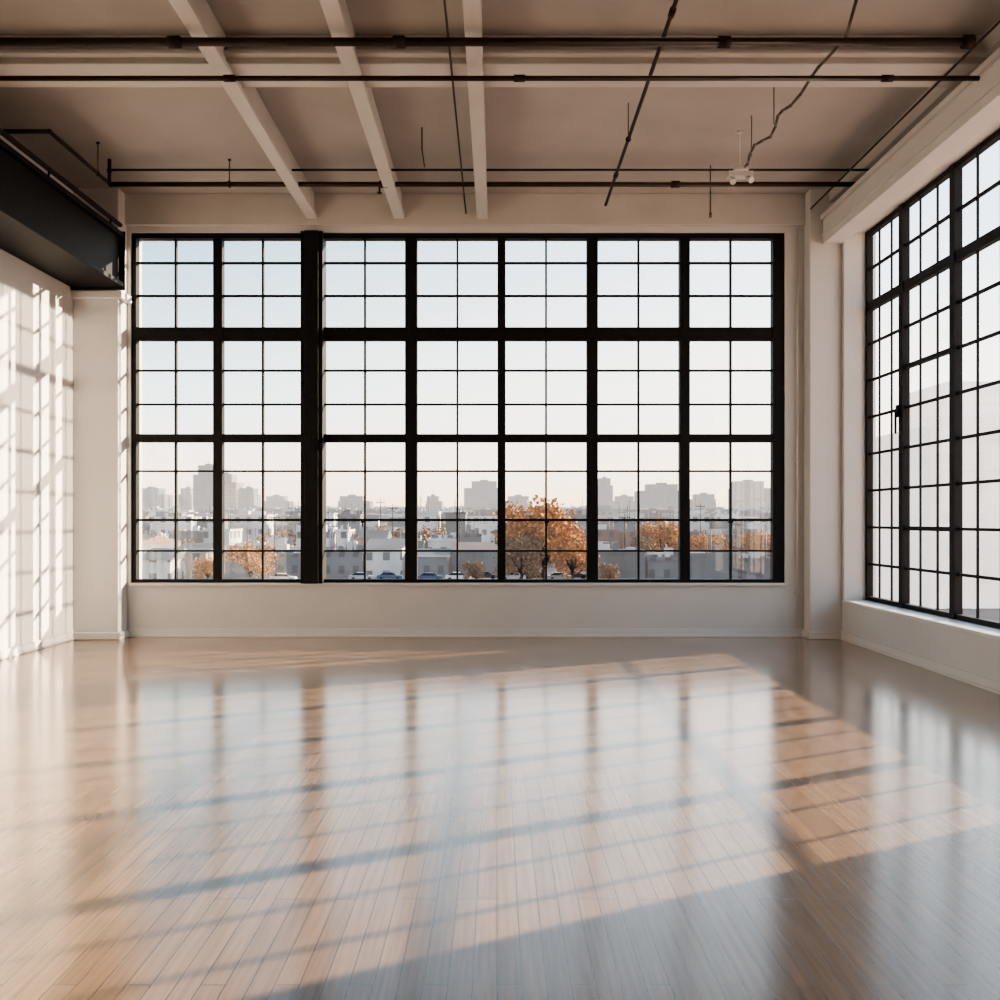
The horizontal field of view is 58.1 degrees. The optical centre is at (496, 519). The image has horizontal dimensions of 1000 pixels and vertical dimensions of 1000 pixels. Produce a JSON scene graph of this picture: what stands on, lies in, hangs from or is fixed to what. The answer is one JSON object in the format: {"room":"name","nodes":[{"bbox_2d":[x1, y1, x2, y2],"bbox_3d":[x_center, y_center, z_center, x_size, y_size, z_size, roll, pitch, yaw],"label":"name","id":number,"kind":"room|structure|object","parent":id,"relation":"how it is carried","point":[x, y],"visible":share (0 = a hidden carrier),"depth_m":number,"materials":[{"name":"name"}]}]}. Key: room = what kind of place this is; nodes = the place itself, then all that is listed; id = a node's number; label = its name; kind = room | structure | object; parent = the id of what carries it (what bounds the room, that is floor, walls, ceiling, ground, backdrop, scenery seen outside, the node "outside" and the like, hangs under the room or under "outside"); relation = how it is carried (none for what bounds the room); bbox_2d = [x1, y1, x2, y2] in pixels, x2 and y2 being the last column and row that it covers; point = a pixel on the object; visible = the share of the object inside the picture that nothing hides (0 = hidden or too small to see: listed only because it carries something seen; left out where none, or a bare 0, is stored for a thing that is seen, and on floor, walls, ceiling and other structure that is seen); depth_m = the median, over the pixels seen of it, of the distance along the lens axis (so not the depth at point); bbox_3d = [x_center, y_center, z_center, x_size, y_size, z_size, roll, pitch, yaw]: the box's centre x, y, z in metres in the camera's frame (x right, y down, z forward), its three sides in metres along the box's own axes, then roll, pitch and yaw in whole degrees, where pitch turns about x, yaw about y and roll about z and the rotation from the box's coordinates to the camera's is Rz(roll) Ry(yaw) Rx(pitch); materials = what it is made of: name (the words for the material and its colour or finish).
{"room":"empty industrial loft","nodes":[
{"label":"empty industrial loft","id":0,"kind":"room"},
{"bbox_2d":[0,135,72,649],"bbox_3d":[-5.880,-1.425,4.215,0.400,6.050,17.030,0,0,0],"label":"wall","id":1,"kind":"structure","parent":0,"point":[36,308],"depth_m":11.03,"materials":[{"name":"paint"}]},
{"bbox_2d":[0,631,73,660],"bbox_3d":[-5.664,1.545,4.025,0.032,0.110,16.050,0,0,0],"label":"baseboard","id":2,"kind":"structure","parent":1,"relation":"attached to","point":[7,653],"depth_m":11.04,"materials":[{"name":"white wood"}]},
{"bbox_2d":[0,139,124,289],"bbox_3d":[-5.314,-3.450,3.995,0.727,0.780,15.990,0,0,0],"label":"girder","id":3,"kind":"object","parent":1,"relation":"attached to","point":[43,224],"visible":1,"depth_m":10.40,"materials":[{"name":"black metal"}]},
{"bbox_2d":[0,127,122,226],"bbox_3d":[-4.980,-3.877,3.955,0.060,0.105,15.890,0,0,0],"label":"pipe","id":4,"kind":"object","parent":3,"relation":"on","point":[3,133],"visible":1,"depth_m":10.14,"materials":[{"name":"metal"}]},
{"bbox_2d":[0,34,975,48],"bbox_3d":[-0.845,-4.000,7.530,9.650,0.110,0.110,0,0,0],"label":"pipe","id":5,"kind":"object","parent":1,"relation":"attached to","point":[967,41],"visible":1,"depth_m":7.50,"materials":[{"name":"metal"}]},
{"bbox_2d":[0,75,979,81],"bbox_3d":[-0.675,-3.960,8.070,9.990,0.062,0.060,0,0,0],"label":"pipe","id":6,"kind":"object","parent":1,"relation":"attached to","point":[226,78],"visible":1,"depth_m":8.05,"materials":[{"name":"metal"}]},
{"bbox_2d":[127,226,803,628],"bbox_3d":[-0.315,-1.425,12.530,10.730,6.050,0.400,0,0,0],"label":"wall","id":7,"kind":"structure","parent":0,"point":[148,607],"depth_m":12.33,"materials":[{"name":"paint"}]},
{"bbox_2d":[301,230,325,583],"bbox_3d":[-2.527,-1.538,12.380,0.302,4.805,0.300,0,0,0],"label":"steel mullion","id":8,"kind":"object","parent":7,"relation":"attached to","point":[313,243],"visible":0.93,"depth_m":12.23,"materials":[{"name":"black metal"}]},
{"bbox_2d":[131,233,783,582],"bbox_3d":[-0.537,-1.538,12.420,8.965,4.805,0.120,0,0,0],"label":"frame","id":9,"kind":"object","parent":7,"relation":"attached to","point":[411,334],"visible":0.99,"depth_m":12.36,"materials":[{"name":"black metal"}]},
{"bbox_2d":[130,583,785,585],"bbox_3d":[-0.537,0.880,12.412,8.965,0.039,0.235,0,0,0],"label":"trim","id":10,"kind":"structure","parent":7,"relation":"attached to","point":[131,584],"depth_m":12.30,"materials":[{"name":"white paint"}]},
{"bbox_2d":[125,194,804,225],"bbox_3d":[-0.435,-4.235,12.295,9.270,0.430,0.070,0,0,0],"label":"trim header","id":11,"kind":"object","parent":7,"relation":"attached to","point":[140,209],"visible":0.98,"depth_m":12.26,"materials":[{"name":"white paint"}]},
{"bbox_2d":[126,629,803,636],"bbox_3d":[-0.435,1.545,12.314,9.270,0.110,0.032,0,0,0],"label":"baseboard","id":12,"kind":"structure","parent":7,"relation":"attached to","point":[132,632],"depth_m":12.31,"materials":[{"name":"white wood"}]},
{"bbox_2d":[361,520,732,526],"bbox_3d":[0.687,0.045,12.360,5.114,0.090,0.060,0,0,0],"label":"latches","id":13,"kind":"object","parent":7,"relation":"attached to","point":[362,521],"visible":1,"depth_m":12.35,"materials":[{"name":"black metal"}]},
{"bbox_2d":[794,227,799,628],"bbox_3d":[4.100,-1.260,12.300,0.060,5.480,0.059,0,0,0],"label":"conduit","id":14,"kind":"object","parent":7,"relation":"attached to","point":[797,328],"visible":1,"depth_m":12.27,"materials":[{"name":"white metal"}]},
{"bbox_2d":[0,637,999,999],"bbox_3d":[-0.515,1.700,4.215,11.130,0.200,17.030,0,0,0],"label":"floor","id":15,"kind":"structure","parent":0,"point":[182,818],"depth_m":4.84,"materials":[{"name":"brown wood"}]},
{"bbox_2d":[73,188,128,639],"bbox_3d":[-5.355,-1.425,12.170,0.650,6.050,0.320,0,0,0],"label":"wall pier","id":16,"kind":"object","parent":15,"relation":"on","point":[99,325],"visible":0.88,"depth_m":12.05,"materials":[{"name":"paint"}]},
{"bbox_2d":[71,291,131,303],"bbox_3d":[-5.340,-3.010,12.160,0.680,0.100,0.340,0,0,0],"label":"cap","id":17,"kind":"object","parent":16,"relation":"attached to","point":[120,295],"visible":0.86,"depth_m":11.99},
{"bbox_2d":[802,189,841,638],"bbox_3d":[4.400,-1.425,12.190,0.460,6.050,0.280,0,0,0],"label":"wall pier","id":18,"kind":"object","parent":15,"relation":"on","point":[822,262],"visible":0.89,"depth_m":12.08,"materials":[{"name":"paint"}]},
{"bbox_2d":[0,0,999,193],"bbox_3d":[-0.515,-4.575,4.215,11.130,0.250,17.030,0,0,0],"label":"ceiling","id":19,"kind":"structure","parent":0,"point":[134,127],"depth_m":9.88,"materials":[{"name":"white paint"}]},
{"bbox_2d":[3,129,108,182],"bbox_3d":[-5.171,-4.249,10.136,0.998,0.399,1.428,0,0,0],"label":"pipe","id":20,"kind":"object","parent":19,"relation":"attached to","point":[9,131],"visible":0.98,"depth_m":9.65,"materials":[{"name":"metal"}]},
{"bbox_2d":[169,0,316,218],"bbox_3d":[-2.520,-4.275,4.130,0.150,0.350,16.260,0,0,0],"label":"joist","id":21,"kind":"object","parent":19,"relation":"attached to","point":[197,16],"depth_m":9.15,"materials":[{"name":"white paint"}]},
{"bbox_2d":[319,0,404,218],"bbox_3d":[-1.330,-4.275,4.130,0.150,0.350,16.260,0,0,0],"label":"joist","id":22,"kind":"object","parent":19,"relation":"attached to","point":[336,13],"depth_m":9.00,"materials":[{"name":"white paint"}]},
{"bbox_2d":[421,127,424,166],"bbox_3d":[-0.836,-4.224,10.200,0.044,0.449,0.016,0,0,0],"label":"hanging rod","id":23,"kind":"object","parent":19,"relation":"hanging from","point":[421,127],"visible":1,"depth_m":10.20,"materials":[{"name":"metal"}]},
{"bbox_2d":[443,0,466,213],"bbox_3d":[-0.420,-4.293,4.105,0.032,0.309,16.190,0,0,0],"label":"conduit","id":24,"kind":"object","parent":19,"relation":"attached to","point":[444,1],"visible":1,"depth_m":8.88,"materials":[{"name":"metal"}]},
{"bbox_2d":[462,0,487,218],"bbox_3d":[-0.200,-4.275,4.130,0.150,0.350,16.260,0,0,0],"label":"joist","id":25,"kind":"object","parent":19,"relation":"attached to","point":[472,9],"depth_m":8.86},
{"bbox_2d":[107,159,854,193],"bbox_3d":[-0.129,-4.239,11.100,9.358,0.418,0.084,0,0,0],"label":"pipe","id":26,"kind":"object","parent":19,"relation":"attached to","point":[673,184],"visible":0.85,"depth_m":11.07,"materials":[{"name":"metal"}]},
{"bbox_2d":[107,169,868,170],"bbox_3d":[-0.085,-4.240,10.900,9.270,0.028,0.027,0,0,0],"label":"conduit","id":27,"kind":"object","parent":19,"relation":"attached to","point":[107,169],"visible":0.66,"depth_m":10.88,"materials":[{"name":"metal"}]},
{"bbox_2d":[0,35,994,86],"bbox_3d":[-0.525,-4.315,8.475,10.310,0.270,0.590,0,0,0],"label":"ceiling beam","id":28,"kind":"structure","parent":19,"relation":"attached to","point":[14,61],"depth_m":8.25,"materials":[{"name":"white paint"}]},
{"bbox_2d":[604,0,678,205],"bbox_3d":[1.400,-4.240,3.805,0.058,0.417,15.590,0,0,0],"label":"pipe","id":29,"kind":"object","parent":19,"relation":"attached to","point":[672,11],"visible":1,"depth_m":8.72,"materials":[{"name":"metal"}]},
{"bbox_2d":[709,165,711,217],"bbox_3d":[2.680,-4.124,11.300,0.036,0.648,0.036,0,0,0],"label":"hanging rod","id":30,"kind":"object","parent":19,"relation":"hanging from","point":[710,212],"visible":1,"depth_m":11.29,"materials":[{"name":"black metal"}]},
{"bbox_2d":[726,130,753,184],"bbox_3d":[2.781,-4.132,10.298,0.282,0.632,0.204,0,0,0],"label":"ceiling spotlight","id":31,"kind":"object","parent":19,"relation":"attached to","point":[739,172],"depth_m":10.24,"materials":[{"name":"white metal"}]},
{"bbox_2d":[744,0,857,167],"bbox_3d":[2.840,-4.203,8.887,0.208,0.502,2.627,0,0,-5],"label":"conduit","id":32,"kind":"object","parent":19,"relation":"attached to","point":[775,122],"visible":0.91,"depth_m":8.61,"materials":[{"name":"black metal"}]},
{"bbox_2d":[810,20,999,209],"bbox_3d":[4.200,-4.297,4.030,0.038,0.302,16.040,0,0,0],"label":"conduit","id":33,"kind":"object","parent":19,"relation":"attached to","point":[998,22],"visible":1,"depth_m":9.09,"materials":[{"name":"metal"}]},
{"bbox_2d":[842,118,999,681],"bbox_3d":[4.840,-1.425,4.015,0.420,6.050,16.630,0,0,0],"label":"wall","id":34,"kind":"structure","parent":0,"point":[979,655],"depth_m":12.00,"materials":[{"name":"paint"}]},
{"bbox_2d":[894,405,899,433],"bbox_3d":[4.870,-1.225,10.960,0.060,0.350,0.040,0,0,0],"label":"latches","id":35,"kind":"object","parent":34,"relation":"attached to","point":[897,407],"visible":1,"depth_m":10.95,"materials":[{"name":"black metal"}]},
{"bbox_2d":[820,47,999,243],"bbox_3d":[4.480,-3.890,4.030,0.300,0.380,16.060,0,0,0],"label":"ceiling beam","id":36,"kind":"structure","parent":34,"relation":"attached to","point":[971,107],"depth_m":9.34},
{"bbox_2d":[829,18,999,201],"bbox_3d":[4.540,-4.355,4.040,0.180,0.190,16.080,0,0,0],"label":"crown molding","id":37,"kind":"structure","parent":34,"relation":"attached to","point":[991,42],"depth_m":9.88,"materials":[{"name":"white paint"}]},
{"bbox_2d":[840,631,999,694],"bbox_3d":[4.614,1.545,4.040,0.032,0.110,16.080,0,0,0],"label":"baseboard","id":38,"kind":"structure","parent":34,"relation":"attached to","point":[973,679],"depth_m":9.63,"materials":[{"name":"white wood"}]},
{"bbox_2d":[842,600,999,640],"bbox_3d":[4.763,1.085,8.875,0.335,0.039,6.250,0,0,0],"label":"windowsill","id":39,"kind":"structure","parent":34,"relation":"attached to","point":[976,629],"depth_m":9.74,"materials":[{"name":"white paint"}]},
{"bbox_2d":[865,128,999,628],"bbox_3d":[4.945,-1.380,8.875,0.090,4.900,6.250,0,0,0],"label":"frame","id":40,"kind":"object","parent":34,"relation":"attached to","point":[958,253],"visible":1,"depth_m":10.46,"materials":[{"name":"black metal"}]},
{"label":"outside","id":41,"kind":"structure","parent":0,"visible":0},
{"bbox_2d":[180,564,999,621],"bbox_3d":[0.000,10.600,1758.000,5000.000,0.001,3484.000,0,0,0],"label":"ground","id":42,"kind":"structure","parent":41,"point":[993,614],"depth_m":105.42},
{"bbox_2d":[191,556,212,578],"bbox_3d":[-47.562,8.222,148.156,5.419,4.768,4.654,0,0,-36],"label":"autumn tree","id":43,"kind":"object","parent":42,"relation":"on","point":[207,571],"visible":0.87,"depth_m":147.29,"materials":[{"name":"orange plant"}]},
{"bbox_2d":[225,539,280,578],"bbox_3d":[-39.895,6.795,145.805,7.446,7.629,9.955,0,0,24],"label":"autumn tree","id":44,"kind":"object","parent":42,"relation":"on","point":[254,565],"visible":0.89,"depth_m":145.08,"materials":[{"name":"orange plant"}]},
{"bbox_2d":[269,513,279,549],"bbox_3d":[-47.000,4.600,190.000,2.400,12.000,0.280,0,0,0],"label":"utility pole","id":45,"kind":"object","parent":42,"relation":"on","point":[274,517],"visible":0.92,"depth_m":189.91,"materials":[{"name":"wood"}]},
{"bbox_2d":[269,573,296,578],"bbox_3d":[-36.618,9.856,154.000,4.500,1.471,1.800,0,0,0],"label":"parked car","id":46,"kind":"object","parent":42,"relation":"on","point":[278,575],"visible":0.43,"depth_m":153.12,"materials":[{"name":"white paint"}]},
{"bbox_2d":[348,572,375,578],"bbox_3d":[-23.550,9.856,157.000,4.500,1.471,1.800,0,0,0],"label":"parked car","id":47,"kind":"object","parent":42,"relation":"on","point":[358,575],"visible":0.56,"depth_m":156.14,"materials":[{"name":"silver paint"}]},
{"bbox_2d":[376,499,384,527],"bbox_3d":[-30.000,2.600,232.000,2.400,16.000,0.280,0,0,0],"label":"utility pole","id":48,"kind":"object","parent":42,"relation":"on","point":[380,502],"visible":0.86,"depth_m":231.94,"materials":[{"name":"metal"}]},
{"bbox_2d":[377,572,402,578],"bbox_3d":[-18.784,9.856,158.000,4.500,1.471,1.800,0,0,0],"label":"parked car","id":49,"kind":"object","parent":42,"relation":"on","point":[386,575],"visible":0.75,"depth_m":157.13,"materials":[{"name":"blue paint"}]},
{"bbox_2d":[387,504,398,537],"bbox_3d":[-22.000,3.600,190.000,2.400,14.000,0.280,0,0,0],"label":"utility pole","id":50,"kind":"object","parent":42,"relation":"on","point":[392,508],"visible":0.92,"depth_m":189.91,"materials":[{"name":"wood"}]},
{"bbox_2d":[418,572,442,578],"bbox_3d":[-11.613,9.856,156.000,4.500,1.471,1.800,0,0,0],"label":"parked car","id":51,"kind":"object","parent":42,"relation":"on","point":[427,575],"visible":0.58,"depth_m":155.11,"materials":[{"name":"blue paint"}]},
{"bbox_2d":[418,524,446,547],"bbox_3d":[-17.466,5.786,221.532,10.099,9.652,10.322,0,0,39],"label":"autumn tree","id":52,"kind":"object","parent":42,"relation":"on","point":[425,534],"visible":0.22,"depth_m":219.49,"materials":[{"name":"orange plant"}]},
{"bbox_2d":[142,522,761,548],"bbox_3d":[78.477,5.533,404.713,654.420,10.159,384.316,0,0,0],"label":"tree belt","id":53,"kind":"object","parent":42,"relation":"on","point":[285,533],"visible":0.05,"depth_m":221.38,"materials":[{"name":"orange plant"}]},
{"bbox_2d":[142,497,769,578],"bbox_3d":[-4.038,1.851,205.253,195.612,17.498,114.905,0,0,0],"label":"buildings","id":54,"kind":"structure","parent":42,"relation":"on","point":[155,565],"depth_m":170.19,"materials":[{"name":"brick"}]},
{"bbox_2d":[142,459,769,510],"bbox_3d":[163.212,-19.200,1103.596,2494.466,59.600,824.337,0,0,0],"label":"city skyline","id":55,"kind":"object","parent":42,"relation":"on","point":[747,494],"visible":0.12,"depth_m":850.07,"materials":[{"name":"brick"}]},
{"bbox_2d":[142,498,769,536],"bbox_3d":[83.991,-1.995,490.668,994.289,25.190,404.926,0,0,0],"label":"buildings","id":56,"kind":"structure","parent":42,"relation":"on","point":[606,512],"depth_m":434.49,"materials":[{"name":"brick"}]},
{"bbox_2d":[445,572,470,578],"bbox_3d":[-6.803,9.856,157.000,4.500,1.471,1.800,0,0,0],"label":"parked car","id":57,"kind":"object","parent":42,"relation":"on","point":[452,575],"visible":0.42,"depth_m":156.14,"materials":[{"name":"white paint"}]},
{"bbox_2d":[459,509,459,541],"bbox_3d":[-8.000,4.100,192.000,2.400,13.000,0.280,0,0,0],"label":"utility pole","id":58,"kind":"object","parent":42,"relation":"on","point":[459,509],"visible":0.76,"depth_m":191.91,"materials":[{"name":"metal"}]},
{"bbox_2d":[461,561,486,578],"bbox_3d":[-4.114,8.661,149.830,5.057,3.887,4.377,0,0,-30],"label":"autumn tree","id":59,"kind":"object","parent":42,"relation":"on","point":[474,569],"visible":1,"depth_m":149.57,"materials":[{"name":"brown plant"}]},
{"bbox_2d":[473,571,496,578],"bbox_3d":[-2.133,9.856,160.000,4.500,1.471,1.800,0,0,0],"label":"parked car","id":60,"kind":"object","parent":42,"relation":"on","point":[487,574],"visible":0.4,"depth_m":159.10,"materials":[{"name":"paint"}]},
{"bbox_2d":[505,573,525,578],"bbox_3d":[2.809,9.856,158.000,4.500,1.471,1.800,0,0,0],"label":"parked car","id":61,"kind":"object","parent":42,"relation":"on","point":[512,576],"visible":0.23,"depth_m":157.13,"materials":[{"name":"white paint"}]},
{"bbox_2d":[491,532,544,578],"bbox_3d":[2.988,6.238,137.355,9.848,8.746,9.959,0,0,37],"label":"autumn tree","id":62,"kind":"object","parent":42,"relation":"on","point":[527,562],"visible":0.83,"depth_m":137.02,"materials":[{"name":"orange plant"}]},
{"bbox_2d":[492,514,555,578],"bbox_3d":[5.596,4.784,151.446,13.131,11.661,15.320,0,0,-5],"label":"autumn tree","id":63,"kind":"object","parent":42,"relation":"on","point":[549,561],"visible":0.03,"depth_m":149.64,"materials":[{"name":"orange plant"}]},
{"bbox_2d":[490,494,583,578],"bbox_3d":[7.452,3.287,141.926,15.995,14.664,16.441,0,0,-35],"label":"autumn tree","id":64,"kind":"object","parent":42,"relation":"on","point":[554,528],"visible":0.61,"depth_m":138.70,"materials":[{"name":"orange plant"}]},
{"bbox_2d":[547,572,570,578],"bbox_3d":[10.990,9.856,157.000,4.500,1.471,1.800,0,0,0],"label":"parked car","id":65,"kind":"object","parent":42,"relation":"on","point":[555,575],"visible":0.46,"depth_m":156.14,"materials":[{"name":"silver paint"}]},
{"bbox_2d":[547,530,601,578],"bbox_3d":[12.019,5.844,139.147,10.041,9.536,9.308,0,0,42],"label":"autumn tree","id":66,"kind":"object","parent":42,"relation":"on","point":[577,543],"visible":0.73,"depth_m":137.59,"materials":[{"name":"orange plant"}]},
{"bbox_2d":[566,571,585,578],"bbox_3d":[13.953,9.856,161.000,4.500,1.471,1.800,0,0,0],"label":"parked car","id":67,"kind":"object","parent":42,"relation":"on","point":[582,576],"visible":0.32,"depth_m":160.11,"materials":[{"name":"paint"}]},
{"bbox_2d":[598,563,621,578],"bbox_3d":[17.427,8.661,141.849,4.527,3.887,4.377,0,0,-31],"label":"autumn tree","id":68,"kind":"object","parent":42,"relation":"on","point":[611,572],"visible":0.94,"depth_m":141.40,"materials":[{"name":"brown plant"}]},
{"bbox_2d":[619,516,630,546],"bbox_3d":[27.000,4.600,190.000,2.400,12.000,0.280,0,0,0],"label":"utility pole","id":69,"kind":"object","parent":42,"relation":"on","point":[624,517],"visible":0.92,"depth_m":189.96,"materials":[{"name":"wood"}]},
{"bbox_2d":[624,534,657,549],"bbox_3d":[29.162,6.722,183.129,8.754,7.774,9.219,0,0,-5],"label":"autumn tree","id":70,"kind":"object","parent":42,"relation":"on","point":[644,544],"visible":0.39,"depth_m":181.66,"materials":[{"name":"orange plant"}]},
{"bbox_2d":[635,518,677,549],"bbox_3d":[34.199,5.115,188.067,12.331,10.998,13.958,0,0,14],"label":"autumn tree","id":71,"kind":"object","parent":42,"relation":"on","point":[662,535],"visible":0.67,"depth_m":185.69,"materials":[{"name":"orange plant"}]},
{"bbox_2d":[696,503,704,530],"bbox_3d":[52.000,3.100,230.000,2.400,15.000,0.280,0,0,0],"label":"utility pole","id":72,"kind":"object","parent":42,"relation":"on","point":[700,506],"visible":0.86,"depth_m":229.91,"materials":[{"name":"wood"}]},
{"bbox_2d":[690,530,728,549],"bbox_3d":[43.269,6.319,185.724,9.350,8.582,8.377,0,0,-37],"label":"autumn tree","id":73,"kind":"object","parent":42,"relation":"on","point":[700,543],"visible":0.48,"depth_m":185.60,"materials":[{"name":"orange plant"}]},
{"bbox_2d":[719,540,739,549],"bbox_3d":[47.490,7.230,187.203,6.441,6.756,7.069,0,0,41],"label":"autumn tree","id":74,"kind":"object","parent":42,"relation":"on","point":[734,545],"visible":0.13,"depth_m":186.83,"materials":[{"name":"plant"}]},
{"bbox_2d":[739,529,769,553],"bbox_3d":[55.264,6.258,187.907,9.762,8.707,11.237,0,0,-7],"label":"autumn tree","id":75,"kind":"object","parent":42,"relation":"on","point":[750,542],"visible":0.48,"depth_m":187.47,"materials":[{"name":"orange plant"}]},
{"bbox_2d":[876,381,999,608],"bbox_3d":[100.800,-4.400,122.500,98.400,30.000,35.000,0,0,0],"label":"neighbouring building","id":76,"kind":"structure","parent":42,"relation":"on","point":[989,397],"depth_m":108.00,"materials":[{"name":"brick"}]}
]}

